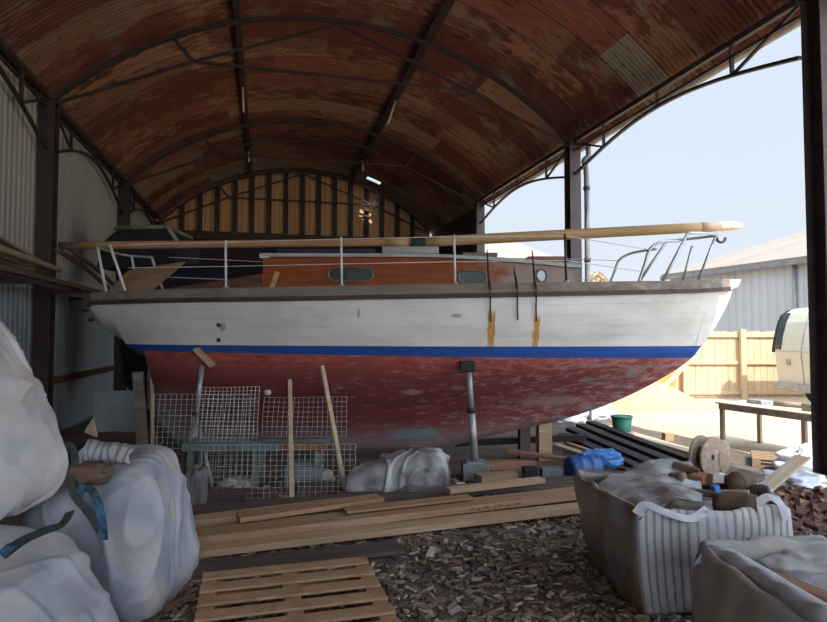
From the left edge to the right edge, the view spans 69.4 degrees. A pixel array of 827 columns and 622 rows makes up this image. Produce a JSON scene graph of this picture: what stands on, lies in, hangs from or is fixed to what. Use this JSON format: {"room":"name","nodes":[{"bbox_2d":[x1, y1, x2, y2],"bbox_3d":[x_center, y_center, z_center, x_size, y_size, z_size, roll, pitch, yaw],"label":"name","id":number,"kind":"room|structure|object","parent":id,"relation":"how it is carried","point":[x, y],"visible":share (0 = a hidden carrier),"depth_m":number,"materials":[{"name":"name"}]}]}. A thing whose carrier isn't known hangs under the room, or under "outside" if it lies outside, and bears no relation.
{"room":"boat shed","nodes":[
{"label":"boat shed","id":0,"kind":"room"},
{"bbox_2d":[0,61,155,430],"bbox_3d":[-4.154,-0.735,4.253,0.030,4.710,26.200,1,-2,-14],"label":"wall","id":1,"kind":"structure","parent":0,"point":[87,205],"depth_m":9.20,"materials":[{"name":"metal"}]},
{"bbox_2d":[0,264,103,300],"bbox_3d":[-4.417,-0.332,6.802,0.630,0.120,6.500,1,-2,-14],"label":"rack","id":2,"kind":"object","parent":1,"relation":"attached to","point":[38,279],"visible":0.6,"depth_m":6.79,"materials":[{"name":"wood"}]},
{"bbox_2d":[0,258,49,270],"bbox_3d":[-3.925,-0.543,5.417,0.090,0.050,3.056,1,-2,-12],"label":"pole","id":3,"kind":"object","parent":2,"relation":"on","point":[39,267],"visible":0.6,"depth_m":6.46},
{"bbox_2d":[0,253,47,272],"bbox_3d":[-3.909,-0.540,5.595,0.076,0.095,2.698,1,-2,-15],"label":"pole","id":4,"kind":"object","parent":3,"relation":"on","point":[4,256],"visible":0.63,"depth_m":6.13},
{"bbox_2d":[0,235,40,259],"bbox_3d":[-4.098,-0.777,5.682,0.090,0.339,2.836,1,-2,-12],"label":"pole","id":5,"kind":"object","parent":4,"relation":"on","point":[3,241],"visible":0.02,"depth_m":6.25,"materials":[{"name":"brown wood"}]},
{"bbox_2d":[0,245,62,272],"bbox_3d":[-3.779,-0.540,5.620,0.069,0.091,2.604,1,-2,-14],"label":"pole","id":6,"kind":"object","parent":2,"relation":"on","point":[5,250],"visible":1,"depth_m":5.95,"materials":[{"name":"brown wood"}]},
{"bbox_2d":[54,247,109,289],"bbox_3d":[-4.262,-0.515,7.777,0.058,0.316,2.306,1,-2,-14],"label":"pole","id":7,"kind":"object","parent":2,"relation":"on","point":[61,252],"visible":0.88,"depth_m":7.44,"materials":[{"name":"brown wood"}]},
{"bbox_2d":[63,244,114,285],"bbox_3d":[-4.198,-0.531,7.897,0.056,0.356,2.507,1,-2,-14],"label":"pole","id":8,"kind":"object","parent":2,"relation":"on","point":[69,248],"visible":0.76,"depth_m":7.41,"materials":[{"name":"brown wood"}]},
{"bbox_2d":[53,365,114,384],"bbox_3d":[-5.567,1.065,10.079,0.070,0.100,4.080,1,-2,-14],"label":"wall rail","id":9,"kind":"object","parent":1,"relation":"attached to","point":[77,375],"visible":0.64,"depth_m":9.89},
{"bbox_2d":[160,173,429,263],"bbox_3d":[-3.353,-1.023,17.886,8.080,6.380,0.045,1,-2,-14],"label":"wall","id":10,"kind":"structure","parent":0,"point":[243,209],"depth_m":17.85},
{"bbox_2d":[0,0,799,234],"bbox_3d":[-0.217,-3.850,5.412,8.214,1.752,26.300,1,-2,-14],"label":"ceiling","id":11,"kind":"structure","parent":0,"point":[580,62],"depth_m":9.81,"materials":[{"name":"metal"}]},
{"bbox_2d":[488,16,800,203],"bbox_3d":[4.431,-3.022,4.012,0.158,0.080,21.400,1,-2,-14],"label":"gutter","id":12,"kind":"object","parent":11,"relation":"attached to","point":[796,24],"visible":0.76,"depth_m":7.38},
{"bbox_2d":[0,406,826,621],"bbox_3d":[0.253,1.638,5.206,8.839,0.036,26.100,1,-2,-14],"label":"floor","id":13,"kind":"structure","parent":0,"point":[740,460],"depth_m":4.56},
{"bbox_2d":[32,99,60,409],"bbox_3d":[-4.972,-0.542,8.064,0.200,4.630,0.300,1,-2,-14],"label":"steel post","id":14,"kind":"object","parent":13,"relation":"on","point":[48,118],"visible":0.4,"depth_m":8.01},
{"bbox_2d":[0,37,49,149],"bbox_3d":[-4.427,-2.642,5.964,0.060,0.791,4.312,1,-2,-14],"label":"girder","id":15,"kind":"object","parent":14,"relation":"attached to","point":[4,47],"visible":1,"depth_m":7.22,"materials":[{"name":"red metal"}]},
{"bbox_2d":[50,98,124,214],"bbox_3d":[-5.516,-2.467,10.326,0.060,0.791,4.312,1,-2,-14],"label":"girder","id":16,"kind":"object","parent":14,"relation":"attached to","point":[65,115],"visible":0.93,"depth_m":10.02,"materials":[{"name":"red metal"}]},
{"bbox_2d":[52,15,570,146],"bbox_3d":[-1.149,-3.641,9.143,7.810,1.691,0.060,1,-2,-14],"label":"roof truss","id":17,"kind":"object","parent":14,"relation":"on","point":[335,22],"visible":1,"depth_m":9.02,"materials":[{"name":"red metal"}]},
{"bbox_2d":[0,510,118,621],"bbox_3d":[-1.769,1.165,2.208,1.155,0.750,0.953,0,-2,0],"label":"bag","id":18,"kind":"object","parent":13,"relation":"on","point":[45,576],"visible":1,"depth_m":2.33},
{"bbox_2d":[0,320,68,520],"bbox_3d":[-2.183,0.265,2.673,1.067,1.385,0.772,0,-2,0],"label":"bag","id":19,"kind":"object","parent":18,"relation":"on","point":[34,463],"visible":1,"depth_m":2.69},
{"bbox_2d":[20,439,199,621],"bbox_3d":[-1.653,1.122,3.259,0.752,0.920,0.941,0,-2,0],"label":"bag","id":20,"kind":"object","parent":13,"relation":"on","point":[133,518],"visible":0.77,"depth_m":2.98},
{"bbox_2d":[93,391,135,431],"bbox_3d":[-4.394,1.491,8.872,0.700,0.608,0.050,0,-2,0],"label":"sheet","id":21,"kind":"object","parent":13,"relation":"on","point":[112,410],"visible":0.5,"depth_m":8.85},
{"bbox_2d":[114,182,130,390],"bbox_3d":[-6.060,-0.367,12.427,0.200,4.630,0.300,1,-2,-14],"label":"steel post","id":22,"kind":"object","parent":13,"relation":"on","point":[124,194],"visible":0.3,"depth_m":12.38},
{"bbox_2d":[124,180,160,224],"bbox_3d":[-6.593,-2.294,14.641,0.060,0.791,4.213,1,-2,-14],"label":"girder","id":23,"kind":"object","parent":22,"relation":"attached to","point":[133,189],"visible":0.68,"depth_m":14.43,"materials":[{"name":"red metal"}]},
{"bbox_2d":[127,120,477,203],"bbox_3d":[-2.237,-3.466,13.505,7.810,1.691,0.060,1,-2,-14],"label":"roof truss","id":24,"kind":"object","parent":22,"relation":"on","point":[312,122],"visible":1,"depth_m":13.43,"materials":[{"name":"red metal"}]},
{"bbox_2d":[231,0,252,174],"bbox_3d":[-1.637,-4.493,4.929,0.116,0.099,25.800,1,-2,-14],"label":"purlin","id":25,"kind":"object","parent":24,"relation":"on","point":[235,3],"visible":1,"depth_m":10.53,"materials":[{"name":"red metal"}]},
{"bbox_2d":[348,0,455,180],"bbox_3d":[1.197,-4.486,5.636,0.154,0.108,25.800,1,-2,-14],"label":"purlin","id":26,"kind":"object","parent":24,"relation":"on","point":[445,7],"visible":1,"depth_m":10.63,"materials":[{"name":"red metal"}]},
{"bbox_2d":[132,372,147,444],"bbox_3d":[-3.041,1.194,6.657,0.202,1.034,0.030,0,-2,0],"label":"board","id":27,"kind":"object","parent":13,"relation":"on","point":[139,396],"visible":0.64,"depth_m":6.65,"materials":[{"name":"brown wood"}]},
{"bbox_2d":[150,376,154,443],"bbox_3d":[-2.847,1.152,6.509,0.047,1.102,0.169,2,-3,-35],"label":"pole","id":28,"kind":"object","parent":13,"relation":"on","point":[152,429],"visible":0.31,"depth_m":6.50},
{"bbox_2d":[97,225,262,426],"bbox_3d":[-2.376,0.238,9.748,5.163,3.187,1.778,0,-2,0],"label":"motor boat","id":29,"kind":"object","parent":13,"relation":"on","point":[132,361],"visible":0.23,"depth_m":9.38,"materials":[{"name":"metal"}]},
{"bbox_2d":[184,464,208,504],"bbox_3d":[-1.881,1.584,5.141,0.224,0.504,0.274,0,-2,0],"label":"sack","id":30,"kind":"object","parent":13,"relation":"on","point":[197,476],"visible":0.42,"depth_m":5.05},
{"bbox_2d":[184,348,215,486],"bbox_3d":[-2.192,1.033,6.012,0.378,1.321,0.884,1,-2,-19],"label":"prop","id":31,"kind":"object","parent":13,"relation":"on","point":[198,351],"visible":0.5,"depth_m":6.01,"materials":[{"name":"metal"}]},
{"bbox_2d":[151,394,254,481],"bbox_3d":[-2.078,1.248,5.895,1.005,0.848,0.124,0,-2,0],"label":"mesh panel","id":32,"kind":"object","parent":13,"relation":"on","point":[181,399],"visible":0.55,"depth_m":5.91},
{"bbox_2d":[207,487,249,500],"bbox_3d":[-1.653,1.605,5.240,0.400,0.090,0.120,0,-2,0],"label":"block","id":33,"kind":"object","parent":13,"relation":"on","point":[228,493],"visible":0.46,"depth_m":5.18,"materials":[{"name":"concrete"}]},
{"bbox_2d":[216,476,251,486],"bbox_3d":[-1.677,1.645,5.638,0.347,0.156,0.235,0,-2,0],"label":"foam offcut","id":34,"kind":"object","parent":33,"relation":"on","point":[239,478],"visible":0.43,"depth_m":5.58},
{"bbox_2d":[225,454,274,462],"bbox_3d":[-1.874,1.671,6.838,0.500,0.085,0.300,0,-2,0],"label":"block","id":35,"kind":"object","parent":13,"relation":"on","point":[247,456],"visible":0.47,"depth_m":6.69,"materials":[{"name":"grey concrete"}]},
{"bbox_2d":[181,438,330,488],"bbox_3d":[-1.496,1.456,5.741,1.351,0.428,0.350,0,-2,0],"label":"trestle","id":36,"kind":"object","parent":13,"relation":"on","point":[192,448],"visible":0.72,"depth_m":5.58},
{"bbox_2d":[196,386,259,441],"bbox_3d":[-1.768,0.985,5.707,0.567,0.516,0.176,0,-2,0],"label":"mesh panel","id":37,"kind":"object","parent":36,"relation":"on","point":[251,390],"visible":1,"depth_m":5.70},
{"bbox_2d":[262,396,346,436],"bbox_3d":[-1.074,1.048,5.909,0.825,0.396,0.144,0,-2,0],"label":"mesh panel","id":38,"kind":"object","parent":36,"relation":"on","point":[303,402],"visible":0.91,"depth_m":5.92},
{"bbox_2d":[201,444,355,498],"bbox_3d":[-1.190,1.413,5.273,1.357,0.467,0.066,0,-2,-3],"label":"mesh panel","id":39,"kind":"object","parent":13,"relation":"on","point":[259,449],"visible":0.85,"depth_m":5.28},
{"bbox_2d":[288,379,293,496],"bbox_3d":[-1.143,1.173,5.567,0.040,1.002,1.019,1,-2,-13],"label":"batten","id":40,"kind":"object","parent":13,"relation":"on","point":[290,404],"visible":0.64,"depth_m":5.55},
{"bbox_2d":[194,556,400,621],"bbox_3d":[-0.551,1.468,2.787,0.900,0.130,1.200,1,-2,-15],"label":"pallet","id":41,"kind":"object","parent":13,"relation":"on","point":[289,586],"visible":1,"depth_m":2.99,"materials":[{"name":"brown wood"}]},
{"bbox_2d":[191,540,403,577],"bbox_3d":[-0.730,1.557,3.765,1.342,0.030,0.200,1,-2,-17],"label":"plank","id":42,"kind":"object","parent":13,"relation":"on","point":[390,547],"visible":0.74,"depth_m":3.75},
{"bbox_2d":[284,462,324,489],"bbox_3d":[-1.030,1.562,5.662,0.340,0.208,0.240,0,-2,0],"label":"plastic crate","id":43,"kind":"object","parent":13,"relation":"on","point":[315,475],"visible":0.49,"depth_m":5.54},
{"bbox_2d":[297,480,337,494],"bbox_3d":[-0.870,1.608,5.440,0.360,0.100,0.140,0,-2,0],"label":"block","id":44,"kind":"object","parent":13,"relation":"on","point":[309,490],"visible":0.66,"depth_m":5.37,"materials":[{"name":"grey concrete"}]},
{"bbox_2d":[320,365,345,489],"bbox_3d":[-0.776,1.107,5.760,0.040,1.141,0.494,2,-3,-36],"label":"batten","id":45,"kind":"object","parent":13,"relation":"on","point":[322,368],"visible":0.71,"depth_m":5.76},
{"bbox_2d":[192,475,573,514],"bbox_3d":[0.024,1.601,5.230,3.719,0.060,0.200,1,-2,-17],"label":"plank","id":46,"kind":"object","parent":13,"relation":"on","point":[558,481],"visible":0.38,"depth_m":5.09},
{"bbox_2d":[344,446,450,492],"bbox_3d":[-0.146,1.442,5.441,0.966,0.395,0.591,0,-2,4],"label":"plastic sheet","id":47,"kind":"object","parent":46,"relation":"on","point":[410,468],"visible":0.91,"depth_m":5.25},
{"bbox_2d":[199,502,579,557],"bbox_3d":[-0.003,1.557,4.312,3.067,0.045,0.151,1,-2,-20],"label":"plank","id":48,"kind":"object","parent":13,"relation":"on","point":[467,520],"visible":0.88,"depth_m":4.20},
{"bbox_2d":[193,497,342,526],"bbox_3d":[-1.075,1.506,4.471,1.177,0.050,0.150,1,-3,-25],"label":"plank","id":49,"kind":"object","parent":48,"relation":"on","point":[226,517],"visible":0.38,"depth_m":4.28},
{"bbox_2d":[236,493,383,522],"bbox_3d":[-0.749,1.462,4.453,1.096,0.035,0.160,1,-3,-28],"label":"plank","id":50,"kind":"object","parent":49,"relation":"on","point":[324,505],"visible":0.98,"depth_m":4.39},
{"bbox_2d":[195,487,576,544],"bbox_3d":[0.022,1.518,4.526,3.264,0.050,0.224,1,-2,-21],"label":"plank","id":51,"kind":"object","parent":48,"relation":"on","point":[317,522],"visible":0.84,"depth_m":4.34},
{"bbox_2d":[343,494,472,513],"bbox_3d":[-0.026,1.473,4.569,1.025,0.020,0.120,1,-2,-22],"label":"plank","id":52,"kind":"object","parent":51,"relation":"on","point":[462,497],"visible":1,"depth_m":4.53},
{"bbox_2d":[445,476,544,493],"bbox_3d":[0.716,1.498,5.139,0.936,0.040,0.100,1,-3,-23],"label":"plank","id":53,"kind":"object","parent":51,"relation":"on","point":[457,489],"visible":1,"depth_m":5.09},
{"bbox_2d":[461,459,488,480],"bbox_3d":[0.614,1.594,5.981,0.260,0.170,0.240,0,-2,0],"label":"concrete block","id":54,"kind":"object","parent":13,"relation":"on","point":[467,470],"visible":0.76,"depth_m":5.86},
{"bbox_2d":[460,361,484,463],"bbox_3d":[0.582,1.003,5.969,0.244,1.011,0.231,0,-2,0],"label":"prop","id":55,"kind":"object","parent":54,"relation":"on","point":[468,367],"visible":1,"depth_m":5.91,"materials":[{"name":"metal"}]},
{"bbox_2d":[474,202,484,252],"bbox_3d":[1.585,-0.290,14.332,0.200,4.630,0.300,1,-2,-14],"label":"steel post","id":56,"kind":"object","parent":13,"relation":"on","point":[479,212],"visible":0.31,"depth_m":14.31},
{"bbox_2d":[141,472,826,621],"bbox_3d":[0.899,1.607,4.535,4.682,0.059,3.295,0,-2,0],"label":"chips","id":57,"kind":"object","parent":13,"relation":"on","point":[449,612],"visible":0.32,"depth_m":3.47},
{"bbox_2d":[474,469,522,482],"bbox_3d":[0.895,1.627,5.875,0.579,0.080,0.160,1,-2,-20],"label":"plank","id":58,"kind":"object","parent":13,"relation":"on","point":[491,476],"visible":0.64,"depth_m":5.80,"materials":[{"name":"brown wood"}]},
{"bbox_2d":[487,458,537,469],"bbox_3d":[0.909,1.560,6.066,0.711,0.070,0.140,1,-2,-15],"label":"plank","id":59,"kind":"object","parent":58,"relation":"on","point":[506,463],"visible":0.78,"depth_m":6.04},
{"bbox_2d":[507,449,566,460],"bbox_3d":[1.366,1.481,6.070,0.833,0.074,0.100,-1,-3,25],"label":"plank","id":60,"kind":"object","parent":59,"relation":"on","point":[509,451],"visible":0.73,"depth_m":6.09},
{"bbox_2d":[518,427,530,458],"bbox_3d":[1.282,1.517,6.925,0.120,0.400,0.160,0,-2,0],"label":"block","id":61,"kind":"object","parent":13,"relation":"on","point":[523,434],"visible":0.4,"depth_m":6.85,"materials":[{"name":"concrete"}]},
{"bbox_2d":[536,422,551,460],"bbox_3d":[1.507,1.476,6.896,0.150,0.480,0.160,0,-2,0],"label":"block","id":62,"kind":"object","parent":13,"relation":"on","point":[543,431],"visible":0.59,"depth_m":6.82,"materials":[{"name":"brown wood"}]},
{"bbox_2d":[539,466,562,477],"bbox_3d":[1.356,1.611,5.890,0.200,0.130,0.140,0,-2,0],"label":"concrete block","id":63,"kind":"object","parent":13,"relation":"on","point":[544,471],"visible":0.56,"depth_m":5.82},
{"bbox_2d":[563,143,581,281],"bbox_3d":[2.674,-0.465,9.969,0.200,4.630,0.300,1,-2,-14],"label":"steel post","id":64,"kind":"object","parent":13,"relation":"on","point":[572,159],"visible":0.37,"depth_m":9.94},
{"bbox_2d":[479,142,569,223],"bbox_3d":[2.130,-2.480,12.235,0.060,0.612,4.310,1,-2,-14],"label":"girder","id":65,"kind":"object","parent":64,"relation":"attached to","point":[559,150],"visible":0.94,"depth_m":11.88,"materials":[{"name":"metal"}]},
{"bbox_2d":[581,147,591,419],"bbox_3d":[2.896,-0.478,9.927,0.171,4.552,0.106,0,-2,0],"label":"downpipe","id":66,"kind":"object","parent":64,"relation":"attached to","point":[586,188],"visible":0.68,"depth_m":9.94,"materials":[{"name":"metal"}]},
{"bbox_2d":[573,0,801,174],"bbox_3d":[3.219,-2.655,7.872,0.060,0.612,4.310,1,-2,-14],"label":"girder","id":67,"kind":"object","parent":64,"relation":"attached to","point":[792,6],"visible":0.98,"depth_m":6.98,"materials":[{"name":"metal"}]},
{"bbox_2d":[563,452,603,475],"bbox_3d":[1.680,1.542,5.903,0.330,0.278,0.252,1,-2,-14],"label":"drum","id":68,"kind":"object","parent":13,"relation":"on","point":[582,462],"visible":0.51,"depth_m":5.83,"materials":[{"name":"plastic"}]},
{"bbox_2d":[578,448,624,468],"bbox_3d":[1.901,1.487,6.046,0.442,0.174,0.320,0,-2,0],"label":"sheet","id":69,"kind":"object","parent":68,"relation":"on","point":[610,458],"visible":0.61,"depth_m":5.94,"materials":[{"name":"plastic"}]},
{"bbox_2d":[558,433,637,467],"bbox_3d":[2.149,1.613,6.882,0.130,0.110,1.858,1,-2,-12],"label":"plank","id":70,"kind":"object","parent":13,"relation":"on","point":[628,463],"visible":0.31,"depth_m":6.97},
{"bbox_2d":[455,434,586,446],"bbox_3d":[1.286,1.549,7.168,1.596,0.071,0.101,-1,-2,-5],"label":"plank","id":71,"kind":"object","parent":70,"relation":"on","point":[565,437],"visible":0.66,"depth_m":7.13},
{"bbox_2d":[586,403,614,420],"bbox_3d":[3.050,1.687,10.340,0.844,0.438,0.576,0,-2,0],"label":"sack","id":72,"kind":"object","parent":13,"relation":"on","point":[602,413],"visible":0.23,"depth_m":10.12,"materials":[{"name":"plastic"}]},
{"bbox_2d":[566,427,649,462],"bbox_3d":[2.355,1.626,7.214,0.131,0.052,2.157,0,-1,-10],"label":"plank","id":73,"kind":"object","parent":13,"relation":"on","point":[596,440],"visible":0.73,"depth_m":7.15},
{"bbox_2d":[610,414,632,436],"bbox_3d":[2.937,1.632,8.416,0.308,0.314,0.304,0,-2,0],"label":"bin","id":74,"kind":"object","parent":13,"relation":"on","point":[623,422],"visible":0.83,"depth_m":8.31,"materials":[{"name":"plastic"}]},
{"bbox_2d":[576,423,680,461],"bbox_3d":[2.592,1.637,7.487,0.130,0.052,2.326,0,-1,-9],"label":"plank","id":75,"kind":"object","parent":13,"relation":"on","point":[627,444],"visible":0.86,"depth_m":7.35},
{"bbox_2d":[586,421,687,460],"bbox_3d":[2.834,1.647,7.733,0.130,0.051,2.420,0,-1,-9],"label":"plank","id":76,"kind":"object","parent":13,"relation":"on","point":[662,449],"visible":0.93,"depth_m":7.46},
{"bbox_2d":[607,425,688,453],"bbox_3d":[3.073,1.686,7.840,0.200,0.040,2.224,0,-2,-12],"label":"plank","id":77,"kind":"object","parent":13,"relation":"on","point":[680,448],"visible":0.4,"depth_m":7.43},
{"bbox_2d":[574,458,792,615],"bbox_3d":[1.635,1.277,3.539,1.167,0.615,1.012,0,-2,0],"label":"bag","id":78,"kind":"object","parent":13,"relation":"on","point":[645,537],"visible":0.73,"depth_m":3.19,"materials":[{"name":"fabric"}]},
{"bbox_2d":[712,493,757,513],"bbox_3d":[1.794,1.088,3.319,0.233,0.166,0.145,-2,-3,36],"label":"log offcut","id":79,"kind":"object","parent":78,"relation":"in","point":[720,501],"visible":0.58,"depth_m":3.29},
{"bbox_2d":[725,470,756,489],"bbox_3d":[2.107,1.089,3.834,0.244,0.137,0.124,2,-3,-42],"label":"log offcut","id":80,"kind":"object","parent":78,"relation":"in","point":[742,479],"visible":0.84,"depth_m":3.77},
{"bbox_2d":[688,435,723,472],"bbox_3d":[3.014,1.493,6.143,0.410,0.410,0.148,2,-3,-34],"label":"cable reel","id":81,"kind":"object","parent":13,"relation":"on","point":[703,453],"visible":0.79,"depth_m":6.10,"materials":[{"name":"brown wood"}]},
{"bbox_2d":[718,439,730,472],"bbox_3d":[3.205,1.530,6.314,0.350,0.350,0.170,2,-3,-45],"label":"wooden disc","id":82,"kind":"object","parent":13,"relation":"on","point":[726,448],"visible":0.38,"depth_m":6.26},
{"bbox_2d":[692,534,826,621],"bbox_3d":[1.703,1.248,2.203,1.145,0.566,0.979,0,-2,0],"label":"bag","id":83,"kind":"object","parent":13,"relation":"on","point":[729,585],"visible":0.92,"depth_m":2.32,"materials":[{"name":"fabric"}]},
{"bbox_2d":[747,535,826,590],"bbox_3d":[1.738,1.134,2.680,0.558,0.218,0.467,0,-2,0],"label":"sack","id":84,"kind":"object","parent":83,"relation":"in","point":[808,565],"visible":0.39,"depth_m":2.52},
{"bbox_2d":[776,571,826,602],"bbox_3d":[1.502,1.074,2.309,0.184,0.071,0.080,-2,-3,34],"label":"wood offcut","id":85,"kind":"object","parent":83,"relation":"in","point":[815,591],"visible":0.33,"depth_m":2.29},
{"bbox_2d":[751,450,776,468],"bbox_3d":[4.279,1.664,6.547,1.000,0.100,0.500,-1,-3,28],"label":"pallet","id":86,"kind":"object","parent":13,"relation":"on","point":[756,456],"visible":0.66,"depth_m":6.64,"materials":[{"name":"brown wood"}]},
{"bbox_2d":[757,466,826,487],"bbox_3d":[3.665,1.602,5.548,0.875,0.263,0.639,0,-2,0],"label":"sheet","id":87,"kind":"object","parent":13,"relation":"on","point":[805,476],"visible":0.42,"depth_m":5.36,"materials":[{"name":"plastic"}]},
{"bbox_2d":[773,442,811,469],"bbox_3d":[4.200,1.581,6.152,0.887,0.435,0.546,0,-2,0],"label":"sheet","id":88,"kind":"object","parent":13,"relation":"on","point":[805,449],"visible":0.3,"depth_m":6.19,"materials":[{"name":"plastic"}]},
{"bbox_2d":[773,485,826,532],"bbox_3d":[3.258,1.548,4.791,1.509,0.252,1.075,0,-2,0],"label":"rubble","id":89,"kind":"object","parent":13,"relation":"on","point":[815,506],"visible":0.53,"depth_m":4.57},
{"bbox_2d":[759,455,810,490],"bbox_3d":[3.142,1.377,5.072,0.780,0.201,0.130,2,-3,-35],"label":"plank","id":90,"kind":"object","parent":89,"relation":"on","point":[774,480],"visible":0.84,"depth_m":5.08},
{"bbox_2d":[798,0,826,473],"bbox_3d":[3.789,-0.645,5.500,0.200,4.630,0.300,1,-2,-14],"label":"steel post","id":91,"kind":"object","parent":13,"relation":"on","point":[813,13],"visible":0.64,"depth_m":5.54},
{"bbox_3d":[0.075,1.671,6.838,0.500,0.085,0.300,0,-2,0],"label":"block","id":92,"kind":"object","parent":13,"relation":"on","visible":0},
{"bbox_2d":[82,231,740,453],"bbox_3d":[0.059,0.365,6.891,7.444,2.524,2.188,0,-2,0],"label":"boat","id":93,"kind":"object","parent":92,"relation":"on","point":[391,330],"visible":0.99,"depth_m":6.24,"materials":[{"name":"paint"}]},
{"bbox_2d":[108,261,185,290],"bbox_3d":[-3.020,-0.380,6.752,0.821,0.379,0.327,-1,-2,18],"label":"plywood offcut","id":94,"kind":"object","parent":93,"relation":"on","point":[141,278],"visible":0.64,"depth_m":6.75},
{"bbox_2d":[58,238,410,248],"bbox_3d":[-2.062,-0.784,6.937,4.090,0.139,0.116,0,-2,0],"label":"boom","id":95,"kind":"object","parent":93,"relation":"on","point":[388,241],"visible":0.84,"depth_m":6.90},
{"bbox_2d":[425,222,742,246],"bbox_3d":[1.965,-0.889,6.941,3.693,0.298,0.124,0,-2,0],"label":"mast","id":96,"kind":"object","parent":93,"relation":"on","point":[547,235],"visible":0.91,"depth_m":6.89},
{"bbox_2d":[60,397,811,453],"bbox_3d":[5.000,2.602,24.916,130.000,0.300,130.000,0,-2,0],"label":"ground","id":97,"kind":"structure","parent":0,"point":[778,433],"depth_m":9.57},
{"bbox_2d":[485,242,549,258],"bbox_3d":[6.267,-0.751,38.861,4.838,7.520,6.400,0,-2,0],"label":"barn","id":98,"kind":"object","parent":97,"relation":"on","point":[507,250],"visible":0.21,"depth_m":37.41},
{"bbox_2d":[611,382,714,412],"bbox_3d":[4.346,1.622,12.121,3.438,0.629,2.073,0,-2,0],"label":"heap","id":99,"kind":"object","parent":97,"relation":"on","point":[657,397],"visible":0.37,"depth_m":11.40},
{"bbox_2d":[660,231,807,331],"bbox_3d":[18.152,-1.114,17.217,9.146,6.508,20.253,1,-2,-20],"label":"warehouse","id":100,"kind":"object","parent":97,"relation":"on","point":[772,274],"visible":0.42,"depth_m":21.34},
{"bbox_2d":[675,329,805,398],"bbox_3d":[7.600,1.207,13.598,9.800,1.580,0.170,0,-2,0],"label":"fence","id":101,"kind":"object","parent":97,"relation":"on","point":[741,363],"visible":0.32,"depth_m":13.65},
{"bbox_2d":[715,400,810,444],"bbox_3d":[4.649,1.454,7.168,0.780,0.570,1.773,1,-2,-21],"label":"steel table","id":102,"kind":"object","parent":97,"relation":"on","point":[795,413],"visible":0.6,"depth_m":7.35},
{"bbox_2d":[772,308,810,401],"bbox_3d":[9.723,0.896,11.343,4.770,2.020,1.900,0,-2,0],"label":"van","id":103,"kind":"object","parent":97,"relation":"on","point":[790,345],"visible":0.75,"depth_m":11.72,"materials":[{"name":"beige paint"}]},
{"bbox_2d":[432,208,473,254],"bbox_3d":[1.152,-0.241,16.671,0.030,4.720,4.650,1,-2,-14],"label":"wall","id":104,"kind":"structure","parent":0,"point":[464,224],"depth_m":16.27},
{"bbox_3d":[-7.125,-0.195,16.693,0.267,4.630,0.340,0,-2,0],"label":"steel post","id":105,"kind":"object","parent":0,"visible":0},
{"bbox_2d":[179,230,385,239],"bbox_3d":[-3.309,-2.149,17.754,7.840,0.220,0.140,1,-2,-14],"label":"beam","id":106,"kind":"structure","parent":105,"relation":"attached to","point":[215,235],"depth_m":17.32,"materials":[{"name":"wood"}]},
{"bbox_2d":[215,187,219,230],"bbox_3d":[-5.685,-2.965,17.313,0.140,1.356,0.090,1,-2,-14],"label":"stud","id":107,"kind":"object","parent":106,"relation":"on","point":[217,190],"visible":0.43,"depth_m":17.27,"materials":[{"name":"wood"}]},
{"bbox_2d":[232,180,237,231],"bbox_3d":[-5.215,-3.062,17.434,0.140,1.558,0.090,1,-2,-14],"label":"stud","id":108,"kind":"object","parent":106,"relation":"on","point":[235,183],"visible":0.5,"depth_m":17.39,"materials":[{"name":"wood"}]},
{"bbox_2d":[249,177,254,232],"bbox_3d":[-4.744,-3.133,17.555,0.140,1.711,0.090,1,-2,-14],"label":"stud","id":109,"kind":"object","parent":106,"relation":"on","point":[252,179],"visible":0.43,"depth_m":17.51,"materials":[{"name":"wood"}]},
{"bbox_2d":[266,174,271,232],"bbox_3d":[-4.273,-3.182,17.674,0.140,1.817,0.090,1,-2,-14],"label":"stud","id":110,"kind":"object","parent":106,"relation":"on","point":[269,176],"visible":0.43,"depth_m":17.63,"materials":[{"name":"wood"}]},
{"bbox_2d":[283,173,288,233],"bbox_3d":[-3.803,-3.208,17.792,0.140,1.880,0.090,1,-2,-14],"label":"stud","id":111,"kind":"object","parent":106,"relation":"on","point":[286,175],"visible":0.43,"depth_m":17.75,"materials":[{"name":"wood"}]},
{"bbox_2d":[300,173,304,234],"bbox_3d":[-3.332,-3.214,17.910,0.140,1.900,0.090,1,-2,-14],"label":"stud","id":112,"kind":"object","parent":106,"relation":"on","point":[302,177],"visible":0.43,"depth_m":17.86,"materials":[{"name":"wood"}]},
{"bbox_2d":[316,175,320,234],"bbox_3d":[-2.861,-3.199,18.027,0.140,1.879,0.090,1,-2,-14],"label":"stud","id":113,"kind":"object","parent":106,"relation":"on","point":[318,184],"visible":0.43,"depth_m":17.98,"materials":[{"name":"wood"}]},
{"bbox_2d":[332,178,336,235],"bbox_3d":[-2.391,-3.162,18.143,0.140,1.815,0.090,1,-2,-14],"label":"stud","id":114,"kind":"object","parent":106,"relation":"on","point":[334,181],"visible":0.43,"depth_m":18.10,"materials":[{"name":"wood"}]},
{"bbox_2d":[348,182,352,236],"bbox_3d":[-1.920,-3.104,18.258,0.140,1.708,0.090,1,-2,-14],"label":"stud","id":115,"kind":"object","parent":106,"relation":"on","point":[350,185],"visible":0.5,"depth_m":18.21,"materials":[{"name":"wood"}]},
{"bbox_2d":[364,188,368,236],"bbox_3d":[-1.450,-3.022,18.372,0.140,1.555,0.090,1,-2,-14],"label":"stud","id":116,"kind":"object","parent":106,"relation":"on","point":[366,191],"visible":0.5,"depth_m":18.32,"materials":[{"name":"wood"}]},
{"bbox_2d":[161,170,429,232],"bbox_3d":[-3.273,-3.299,17.655,7.810,1.691,0.060,1,-2,-14],"label":"roof truss","id":117,"kind":"object","parent":105,"relation":"on","point":[219,185],"visible":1,"depth_m":17.60,"materials":[{"name":"red metal"}]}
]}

